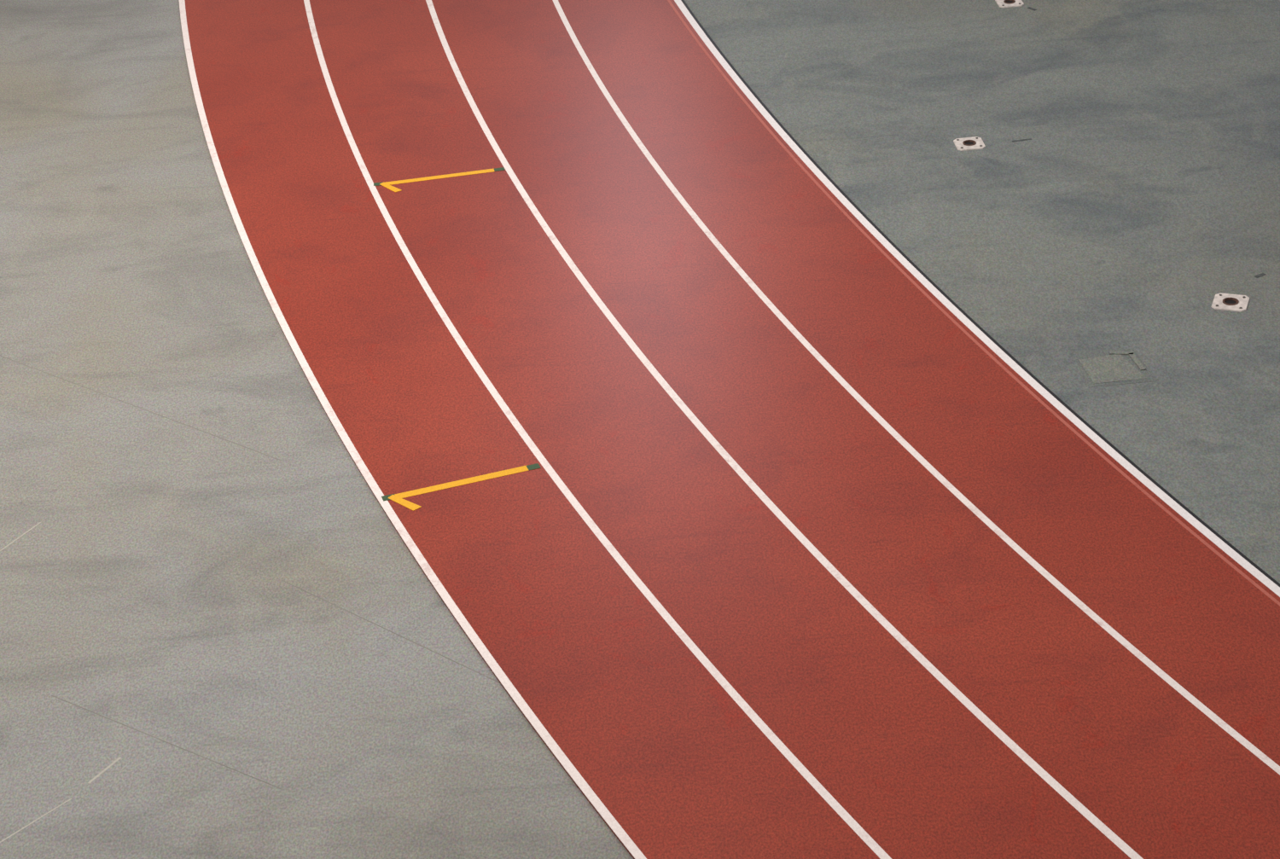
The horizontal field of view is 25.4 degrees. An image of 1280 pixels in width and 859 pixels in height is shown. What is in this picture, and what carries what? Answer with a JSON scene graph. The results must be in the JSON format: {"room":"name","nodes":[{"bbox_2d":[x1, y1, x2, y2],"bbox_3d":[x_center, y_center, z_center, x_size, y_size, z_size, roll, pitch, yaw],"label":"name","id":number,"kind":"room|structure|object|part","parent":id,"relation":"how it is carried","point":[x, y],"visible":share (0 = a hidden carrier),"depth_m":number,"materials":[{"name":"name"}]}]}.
{"room":"arena","nodes":[
{"label":"arena","id":0,"kind":"room"},
{"bbox_2d":[0,0,633,858],"bbox_3d":[2.252,-3.961,23.781,85.000,0.001,75.000,-4,30,0],"label":"floor","id":1,"kind":"structure","parent":0,"point":[148,595],"depth_m":16.15,"materials":[{"name":"concrete"}]},
{"bbox_2d":[0,522,121,843],"bbox_3d":[-3.190,1.295,15.298,0.736,0.002,3.136,-8,30,-8],"label":"line","id":2,"kind":"object","parent":1,"relation":"on","point":[118,759],"depth_m":14.42,"materials":[{"name":"white paint"}]},
{"bbox_2d":[0,355,500,789],"bbox_3d":[-2.916,0.598,16.472,2.086,0.001,5.808,-20,34,-26],"label":"expansion joint","id":3,"kind":"object","parent":1,"relation":"on","point":[1,356],"visible":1,"depth_m":15.36,"materials":[{"name":"grey concrete"}]},
{"bbox_2d":[179,0,1279,858],"bbox_3d":[6.488,-2.025,19.943,18.343,0.024,60.538,-10,31,-11],"label":"track","id":4,"kind":"object","parent":1,"relation":"on","point":[800,560],"visible":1,"depth_m":16.69,"materials":[{"name":"red rubber"}]},
{"bbox_2d":[373,167,505,191],"bbox_3d":[-1.435,-1.786,20.382,0.950,0.003,0.199,-8,30,-7],"label":"arrow","id":5,"kind":"object","parent":4,"relation":"on","point":[388,184],"visible":1,"depth_m":20.43,"materials":[{"name":"yellow paint"}]},
{"bbox_2d":[381,463,541,511],"bbox_3d":[-1.026,0.349,16.647,0.959,0.003,0.230,-12,31,-14],"label":"arrow","id":6,"kind":"object","parent":4,"relation":"on","point":[398,498],"visible":1,"depth_m":16.69,"materials":[{"name":"yellow paint"}]},
{"bbox_2d":[684,0,1279,583],"bbox_3d":[13.711,-3.291,21.349,27.665,0.001,52.517,-4,30,0],"label":"floor","id":7,"kind":"structure","parent":0,"point":[1145,189],"depth_m":19.94,"materials":[{"name":"concrete"}]},
{"bbox_2d":[953,136,985,151],"bbox_3d":[2.373,-2.053,20.451,0.204,0.015,0.219,-6,30,-4],"label":"socket","id":8,"kind":"object","parent":7,"relation":"on","point":[968,143],"depth_m":20.46,"materials":[{"name":"paint"}]},
{"bbox_3d":[2.375,-2.062,20.469,0.205,0.008,0.205,-6,30,-4],"label":"plate","id":9,"kind":"part","parent":8,"relation":"part of","materials":[{"name":"paint"}]},
{"bbox_2d":[994,0,1036,11],"bbox_3d":[3.009,-3.405,22.718,0.274,0.015,0.323,-7,30,-5],"label":"socket","id":10,"kind":"object","parent":7,"relation":"on","point":[1002,3],"visible":1,"depth_m":22.73,"materials":[{"name":"paint"}]},
{"bbox_3d":[2.964,-3.430,22.768,0.200,0.008,0.200,-7,30,-5],"label":"plate","id":11,"kind":"part","parent":10,"relation":"part of","materials":[{"name":"paint"}]},
{"bbox_2d":[1012,138,1032,142],"bbox_3d":[2.753,-2.078,20.452,0.146,0.015,0.031,-6,30,-4],"label":"socket","id":12,"kind":"object","parent":7,"relation":"on","point":[1029,138],"depth_m":20.48,"materials":[{"name":"paint"}]},
{"bbox_2d":[1071,349,1157,387],"bbox_3d":[2.927,-0.390,17.517,0.449,0.008,0.464,-4,30,0],"label":"plate","id":13,"kind":"object","parent":7,"relation":"on","point":[1100,368],"visible":1,"depth_m":17.50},
{"bbox_2d":[1211,273,1265,312],"bbox_3d":[3.851,-0.900,18.294,0.237,0.015,0.591,10,33,23],"label":"socket","id":14,"kind":"object","parent":7,"relation":"on","point":[1239,303],"visible":1,"depth_m":18.15,"materials":[{"name":"paint"}]},
{"bbox_3d":[3.778,-0.814,18.157,0.220,0.008,0.220,7,32,17],"label":"plate","id":15,"kind":"part","parent":14,"relation":"part of","materials":[{"name":"paint"}]},
{"bbox_2d":[1225,300,1236,303],"bbox_3d":[3.778,-0.812,18.158,0.081,0.002,0.081,-20,34,-26],"label":"socket","id":16,"kind":"object","parent":14,"relation":"attached to","point":[1226,301],"depth_m":18.16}
]}

